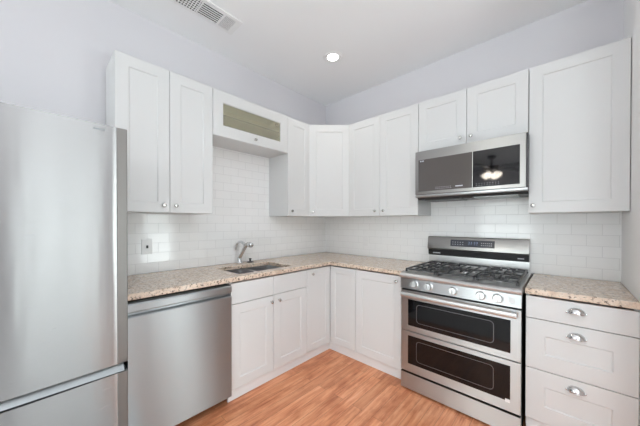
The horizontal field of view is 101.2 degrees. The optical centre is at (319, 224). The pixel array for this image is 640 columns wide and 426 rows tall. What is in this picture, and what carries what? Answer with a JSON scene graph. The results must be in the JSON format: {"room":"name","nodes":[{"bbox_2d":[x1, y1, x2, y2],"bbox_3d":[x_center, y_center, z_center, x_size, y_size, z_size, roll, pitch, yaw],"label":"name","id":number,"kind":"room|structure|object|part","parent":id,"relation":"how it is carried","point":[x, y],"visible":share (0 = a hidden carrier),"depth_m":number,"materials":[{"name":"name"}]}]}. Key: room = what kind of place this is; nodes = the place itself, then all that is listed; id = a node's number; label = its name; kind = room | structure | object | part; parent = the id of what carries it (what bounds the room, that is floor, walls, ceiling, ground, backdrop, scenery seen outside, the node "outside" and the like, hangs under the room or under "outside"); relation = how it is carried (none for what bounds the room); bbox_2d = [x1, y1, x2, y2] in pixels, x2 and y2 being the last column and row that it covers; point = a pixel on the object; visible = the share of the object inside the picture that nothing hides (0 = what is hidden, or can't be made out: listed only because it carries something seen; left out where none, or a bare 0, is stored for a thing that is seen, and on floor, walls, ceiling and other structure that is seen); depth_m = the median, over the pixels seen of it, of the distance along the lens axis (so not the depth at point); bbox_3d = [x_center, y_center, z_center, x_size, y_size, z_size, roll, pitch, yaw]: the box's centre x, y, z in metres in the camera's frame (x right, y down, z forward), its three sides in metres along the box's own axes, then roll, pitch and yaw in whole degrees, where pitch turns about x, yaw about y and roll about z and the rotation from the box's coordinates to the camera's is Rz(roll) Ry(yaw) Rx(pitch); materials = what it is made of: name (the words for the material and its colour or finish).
{"room":"kitchen","nodes":[
{"label":"kitchen","id":0,"kind":"room"},
{"bbox_2d":[0,0,325,275],"bbox_3d":[-2.229,-0.140,1.157,0.158,2.861,6.900,0,1,43],"label":"wall","id":1,"kind":"structure","parent":0,"point":[55,55],"depth_m":2.08,"materials":[{"name":"white paint"}]},
{"bbox_2d":[141,239,152,254],"bbox_3d":[-1.320,0.168,2.008,0.016,0.116,0.072,0,1,43],"label":"electrical outlet","id":2,"kind":"object","parent":1,"relation":"attached to","point":[146,244],"visible":1,"depth_m":2.01,"materials":[{"name":"white plastic"}]},
{"bbox_2d":[106,50,212,214],"bbox_3d":[-1.156,-0.583,1.937,0.340,0.994,0.615,0,1,43],"label":"upper cabinet","id":3,"kind":"object","parent":1,"relation":"attached to","point":[166,116],"visible":0.98,"depth_m":1.81,"materials":[{"name":"white wood"}]},
{"bbox_3d":[-1.165,-0.581,1.736,0.019,0.992,0.305,0,1,43],"label":"door","id":4,"kind":"part","parent":3,"relation":"part of","materials":[{"name":"white wood"}]},
{"bbox_3d":[-0.955,-0.583,1.961,0.019,0.992,0.305,0,1,43],"label":"door","id":5,"kind":"part","parent":3,"relation":"part of","materials":[{"name":"white wood"}]},
{"bbox_2d":[212,88,287,157],"bbox_3d":[-0.684,-0.898,2.441,0.340,0.368,0.764,0,1,43],"label":"upper cabinet","id":6,"kind":"object","parent":1,"relation":"attached to","point":[240,125],"visible":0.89,"depth_m":2.40,"materials":[{"name":"white wood"}]},
{"bbox_2d":[223,115,279,138],"bbox_3d":[-0.686,-0.900,2.442,0.236,0.008,0.721,0,1,43],"label":"glass panel","id":7,"kind":"object","parent":6,"relation":"attached to","point":[228,121],"depth_m":2.45,"materials":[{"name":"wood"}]},
{"bbox_2d":[269,117,308,216],"bbox_3d":[-0.318,-0.588,2.837,0.340,0.994,0.309,0,1,43],"label":"upper cabinet","id":8,"kind":"object","parent":1,"relation":"attached to","point":[289,172],"visible":0.96,"depth_m":2.73,"materials":[{"name":"white wood"}]},
{"bbox_3d":[-0.223,-0.587,2.748,0.019,0.992,0.307,0,1,43],"label":"door","id":9,"kind":"part","parent":8,"relation":"part of","materials":[{"name":"white wood"}]},
{"bbox_2d":[109,0,586,105],"bbox_3d":[-0.126,-1.604,-0.810,5.900,0.100,6.900,0,1,43],"label":"ceiling","id":10,"kind":"structure","parent":0,"point":[285,42],"depth_m":2.13,"materials":[{"name":"white paint"}]},
{"bbox_2d":[169,0,242,34],"bbox_3d":[-0.919,-1.568,1.835,0.190,0.010,0.740,0,1,43],"label":"ceiling vent","id":11,"kind":"object","parent":10,"relation":"in","point":[206,10],"visible":1,"depth_m":1.96,"materials":[{"name":"white plastic"}]},
{"bbox_2d":[323,51,342,62],"bbox_3d":[0.121,-1.572,2.468,0.190,0.008,0.190,0,1,43],"label":"recessed light","id":12,"kind":"object","parent":10,"relation":"in","point":[330,56],"visible":1,"depth_m":2.46,"materials":[{"name":"white plastic"}]},
{"bbox_2d":[327,54,337,60],"bbox_3d":[0.121,-1.572,2.468,0.103,0.005,0.103,0,0,29],"label":"diffuser","id":13,"kind":"object","parent":12,"relation":"attached to","point":[330,57],"depth_m":2.47,"materials":[{"name":"white plastic"}]},
{"bbox_2d":[175,349,525,425],"bbox_3d":[-0.130,1.357,-0.789,5.900,0.100,6.900,0,1,43],"label":"floor","id":14,"kind":"structure","parent":0,"point":[330,388],"depth_m":1.89,"materials":[{"name":"orange wood"}]},
{"bbox_2d":[123,284,231,425],"bbox_3d":[-1.048,0.856,1.836,0.612,0.862,0.599,0,1,43],"label":"dishwasher","id":15,"kind":"object","parent":14,"relation":"on","point":[178,365],"visible":0.9,"depth_m":1.60,"materials":[{"name":"grey metal"}]},
{"bbox_2d":[226,268,306,401],"bbox_3d":[-0.589,0.846,2.338,0.640,0.878,0.752,0,1,43],"label":"base cabinet","id":16,"kind":"object","parent":14,"relation":"on","point":[269,314],"visible":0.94,"depth_m":2.10,"materials":[{"name":"white wood"}]},
{"bbox_3d":[-0.512,0.879,2.010,0.019,0.611,0.373,0,1,43],"label":"door","id":17,"kind":"part","parent":16,"relation":"part of","materials":[{"name":"white wood"}]},
{"bbox_3d":[-0.255,0.878,2.285,0.019,0.611,0.374,0,1,43],"label":"door","id":18,"kind":"part","parent":16,"relation":"part of","materials":[{"name":"white wood"}]},
{"bbox_2d":[303,265,357,361],"bbox_3d":[0.089,0.843,2.861,0.919,0.878,0.936,0,1,43],"label":"base cabinet","id":19,"kind":"object","parent":14,"relation":"on","point":[331,289],"visible":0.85,"depth_m":2.54,"materials":[{"name":"white wood"}]},
{"bbox_2d":[128,252,427,300],"bbox_3d":[-0.207,0.389,2.197,1.389,0.035,2.309,0,1,43],"label":"countertop","id":20,"kind":"structure","parent":19,"relation":"on","point":[140,286],"depth_m":2.13,"materials":[{"name":"beige stone"}]},
{"bbox_2d":[235,241,253,263],"bbox_3d":[-0.715,0.260,2.479,0.229,0.218,0.060,0,0,35],"label":"kitchen faucet","id":21,"kind":"object","parent":20,"relation":"on","point":[248,244],"visible":1,"depth_m":2.48,"materials":[{"name":"silver metal"}]},
{"bbox_3d":[-0.759,0.196,2.497,0.136,0.090,0.027,0,0,26],"label":"lever","id":22,"kind":"part","parent":21,"relation":"part of","materials":[{"name":"silver metal"}]},
{"bbox_3d":[-0.722,0.247,2.484,0.155,0.173,0.042,0,0,35],"label":"spout","id":23,"kind":"part","parent":21,"relation":"part of","materials":[{"name":"silver metal"}]},
{"bbox_2d":[228,265,290,282],"bbox_3d":[-0.568,0.499,2.309,0.398,0.184,0.563,0,1,43],"label":"sink","id":24,"kind":"object","parent":20,"relation":"in","point":[264,267],"visible":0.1,"depth_m":2.40,"materials":[{"name":"silver metal"}]},
{"bbox_3d":[-0.666,0.500,2.204,0.398,0.184,0.274,0,1,43],"label":"bowl","id":25,"kind":"part","parent":24,"relation":"part of","materials":[{"name":"silver metal"}]},
{"bbox_3d":[-0.474,0.498,2.410,0.398,0.184,0.289,0,1,43],"label":"bowl","id":26,"kind":"part","parent":24,"relation":"part of","materials":[{"name":"silver metal"}]},
{"bbox_3d":[-0.015,0.799,2.542,0.019,0.764,0.323,0,1,43],"label":"door","id":27,"kind":"part","parent":19,"relation":"part of","materials":[{"name":"white wood"}]},
{"bbox_3d":[0.222,0.800,2.555,0.305,0.764,0.019,0,1,43],"label":"door","id":28,"kind":"part","parent":19,"relation":"part of","materials":[{"name":"white wood"}]},
{"bbox_2d":[356,269,401,378],"bbox_3d":[0.696,0.846,2.498,0.461,0.878,0.640,0,1,43],"label":"base cabinet","id":29,"kind":"object","parent":14,"relation":"on","point":[378,298],"visible":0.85,"depth_m":2.28,"materials":[{"name":"white wood"}]},
{"bbox_2d":[400,236,531,425],"bbox_3d":[1.120,0.701,2.042,0.773,1.176,0.709,0,1,43],"label":"gas range","id":30,"kind":"object","parent":14,"relation":"on","point":[463,311],"visible":1,"depth_m":1.81,"materials":[{"name":"silver metal"}]},
{"bbox_3d":[0.705,0.453,1.981,0.060,0.060,0.037,0,1,43],"label":"knob","id":31,"kind":"part","parent":30,"relation":"part of","materials":[{"name":"silver metal"}]},
{"bbox_3d":[0.783,0.453,1.909,0.060,0.060,0.037,0,1,43],"label":"knob","id":32,"kind":"part","parent":30,"relation":"part of","materials":[{"name":"silver metal"}]},
{"bbox_3d":[0.906,0.454,1.794,0.060,0.060,0.037,0,1,43],"label":"knob","id":33,"kind":"part","parent":30,"relation":"part of","materials":[{"name":"silver metal"}]},
{"bbox_3d":[0.911,0.966,1.824,0.498,0.159,0.001,0,1,43],"label":"window trim","id":34,"kind":"part","parent":30,"relation":"part of","materials":[{"name":"grey glass"}]},
{"bbox_3d":[0.912,0.678,1.822,0.498,0.143,0.001,0,1,43],"label":"window trim","id":35,"kind":"part","parent":30,"relation":"part of","materials":[{"name":"grey glass"}]},
{"bbox_3d":[0.900,0.534,1.798,0.721,0.034,0.055,0,1,43],"label":"handle","id":36,"kind":"part","parent":30,"relation":"part of","materials":[{"name":"silver metal"}]},
{"bbox_3d":[0.920,0.967,1.819,0.648,0.217,0.004,0,1,43],"label":"glass","id":37,"kind":"part","parent":30,"relation":"part of","materials":[{"name":"black glass"}]},
{"bbox_3d":[0.920,0.679,1.817,0.648,0.201,0.004,0,1,43],"label":"glass","id":38,"kind":"part","parent":30,"relation":"part of","materials":[{"name":"black glass"}]},
{"bbox_3d":[0.931,1.213,1.836,0.757,0.122,0.040,0,1,43],"label":"warming drawer","id":39,"kind":"part","parent":30,"relation":"part of","materials":[{"name":"silver metal"}]},
{"bbox_3d":[0.932,0.983,1.835,0.757,0.311,0.040,0,1,43],"label":"oven door","id":40,"kind":"part","parent":30,"relation":"part of","materials":[{"name":"silver metal"}]},
{"bbox_3d":[0.932,0.665,1.833,0.757,0.312,0.040,0,1,43],"label":"oven door","id":41,"kind":"part","parent":30,"relation":"part of","materials":[{"name":"silver metal"}]},
{"bbox_3d":[0.932,0.456,1.830,0.759,0.077,0.062,0,1,43],"label":"control panel","id":42,"kind":"part","parent":30,"relation":"part of","materials":[{"name":"silver metal"}]},
{"bbox_2d":[400,263,531,294],"bbox_3d":[1.135,0.392,2.048,0.763,0.042,0.677,0,1,43],"label":"cooktop","id":43,"kind":"object","parent":30,"relation":"in","point":[481,285],"depth_m":1.84,"materials":[{"name":"silver metal"}]},
{"bbox_3d":[1.345,0.328,2.290,0.759,0.082,0.035,0,1,43],"label":"splash panel","id":44,"kind":"part","parent":30,"relation":"part of","materials":[{"name":"silver metal"}]},
{"bbox_3d":[1.027,0.455,1.681,0.060,0.060,0.037,0,1,43],"label":"knob","id":45,"kind":"part","parent":30,"relation":"part of","materials":[{"name":"silver metal"}]},
{"bbox_3d":[1.095,0.456,1.619,0.060,0.060,0.037,0,1,43],"label":"knob","id":46,"kind":"part","parent":30,"relation":"part of","materials":[{"name":"silver metal"}]},
{"bbox_2d":[525,293,639,425],"bbox_3d":[1.604,0.854,1.653,0.443,0.878,0.639,0,1,43],"label":"base cabinet","id":47,"kind":"object","parent":14,"relation":"on","point":[582,358],"visible":1,"depth_m":1.43,"materials":[{"name":"white wood"}]},
{"bbox_3d":[1.395,0.905,1.431,0.084,0.035,0.029,0,1,43],"label":"cup pull","id":48,"kind":"part","parent":47,"relation":"part of","materials":[{"name":"silver metal"}]},
{"bbox_3d":[1.395,0.612,1.429,0.084,0.035,0.029,0,1,43],"label":"cup pull","id":49,"kind":"part","parent":47,"relation":"part of","materials":[{"name":"silver metal"}]},
{"bbox_3d":[1.395,0.474,1.428,0.084,0.035,0.029,0,1,43],"label":"cup pull","id":50,"kind":"part","parent":47,"relation":"part of","materials":[{"name":"silver metal"}]},
{"bbox_3d":[1.412,1.008,1.448,0.440,0.301,0.019,0,1,43],"label":"drawer","id":51,"kind":"part","parent":47,"relation":"part of","materials":[{"name":"white wood"}]},
{"bbox_2d":[525,273,639,309],"bbox_3d":[1.608,0.396,1.656,0.448,0.035,0.626,0,1,43],"label":"countertop","id":52,"kind":"structure","parent":47,"relation":"on","point":[611,293],"depth_m":1.54,"materials":[{"name":"beige stone"}]},
{"bbox_3d":[1.413,0.707,1.446,0.440,0.294,0.019,0,1,43],"label":"drawer","id":53,"kind":"part","parent":47,"relation":"part of","materials":[{"name":"white wood"}]},
{"bbox_3d":[1.413,0.491,1.444,0.440,0.128,0.019,0,1,43],"label":"drawer","id":54,"kind":"part","parent":47,"relation":"part of","materials":[{"name":"white wood"}]},
{"bbox_2d":[325,0,623,281],"bbox_3d":[2.225,-0.137,1.616,5.750,2.861,0.158,0,1,43],"label":"wall","id":55,"kind":"structure","parent":0,"point":[579,245],"depth_m":2.18,"materials":[{"name":"white paint"}]},
{"bbox_2d":[303,125,350,217],"bbox_3d":[0.092,-0.589,3.071,0.620,0.994,0.611,0,1,43],"label":"upper cabinet","id":56,"kind":"object","parent":55,"relation":"attached to","point":[328,144],"visible":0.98,"depth_m":2.86,"materials":[{"name":"white wood"}]},
{"bbox_2d":[349,104,430,216],"bbox_3d":[0.687,-0.585,2.703,0.769,0.994,0.340,0,1,43],"label":"upper cabinet","id":57,"kind":"object","parent":55,"relation":"attached to","point":[383,148],"visible":0.98,"depth_m":2.56,"materials":[{"name":"white wood"}]},
{"bbox_3d":[0.457,-0.586,2.738,0.382,0.992,0.019,0,1,43],"label":"door","id":58,"kind":"part","parent":57,"relation":"part of","materials":[{"name":"white wood"}]},
{"bbox_3d":[0.739,-0.584,2.476,0.382,0.992,0.019,0,1,43],"label":"door","id":59,"kind":"part","parent":57,"relation":"part of","materials":[{"name":"white wood"}]},
{"bbox_2d":[419,69,529,151],"bbox_3d":[1.252,-0.860,2.175,0.769,0.436,0.340,0,1,43],"label":"upper cabinet","id":60,"kind":"object","parent":55,"relation":"attached to","point":[499,107],"visible":0.93,"depth_m":2.02,"materials":[{"name":"white wood"}]},
{"bbox_3d":[1.022,-0.861,2.211,0.382,0.434,0.019,0,1,43],"label":"door","id":61,"kind":"part","parent":60,"relation":"part of","materials":[{"name":"white wood"}]},
{"bbox_2d":[415,132,529,201],"bbox_3d":[1.234,-0.412,2.144,0.760,0.410,0.413,0,1,43],"label":"microwave","id":62,"kind":"object","parent":60,"relation":"attached to","point":[494,168],"visible":1,"depth_m":1.95,"materials":[{"name":"grey metal"}]},
{"bbox_3d":[1.100,-0.239,2.001,0.760,0.021,0.011,0,1,43],"label":"trim","id":63,"kind":"part","parent":62,"relation":"part of","materials":[{"name":"silver metal"}]},
{"bbox_3d":[1.240,-0.410,1.861,0.281,0.266,0.004,0,1,43],"label":"control glass","id":64,"kind":"part","parent":62,"relation":"part of","materials":[{"name":"black glass"}]},
{"bbox_3d":[1.304,-0.858,1.948,0.382,0.434,0.019,0,1,43],"label":"door","id":65,"kind":"part","parent":60,"relation":"part of","materials":[{"name":"white wood"}]},
{"bbox_2d":[529,37,630,213],"bbox_3d":[1.702,-0.577,1.757,0.457,0.994,0.340,0,1,43],"label":"upper cabinet","id":66,"kind":"object","parent":55,"relation":"attached to","point":[580,103],"visible":1,"depth_m":1.64,"materials":[{"name":"white wood"}]},
{"bbox_2d":[621,0,639,425],"bbox_3d":[1.707,-0.136,1.332,0.130,2.861,0.980,0,1,43],"label":"wall","id":67,"kind":"structure","parent":0,"point":[630,260],"depth_m":1.44,"materials":[{"name":"white paint"}]},
{"bbox_3d":[-1.919,1.301,-0.626,2.760,0.006,4.400,0,1,43],"label":"floor","id":68,"kind":"structure","parent":0,"visible":0},
{"bbox_2d":[0,102,127,425],"bbox_3d":[-1.522,0.413,1.214,0.762,1.756,0.900,0,1,43],"label":"refrigerator","id":69,"kind":"object","parent":68,"relation":"on","point":[64,234],"visible":1,"depth_m":1.11,"materials":[{"name":"grey metal"}]},
{"bbox_3d":[-1.274,0.975,0.986,0.082,0.517,0.898,0,1,43],"label":"freezer drawer","id":70,"kind":"part","parent":69,"relation":"part of","materials":[{"name":"silver metal"}]},
{"bbox_3d":[-0.982,0.102,1.295,0.070,1.133,0.042,0,1,43],"label":"edge trim","id":71,"kind":"part","parent":69,"relation":"part of","materials":[{"name":"grey metal"}]},
{"bbox_3d":[-0.983,0.973,1.301,0.070,0.516,0.042,0,1,43],"label":"edge trim","id":72,"kind":"part","parent":69,"relation":"part of","materials":[{"name":"grey metal"}]}
]}

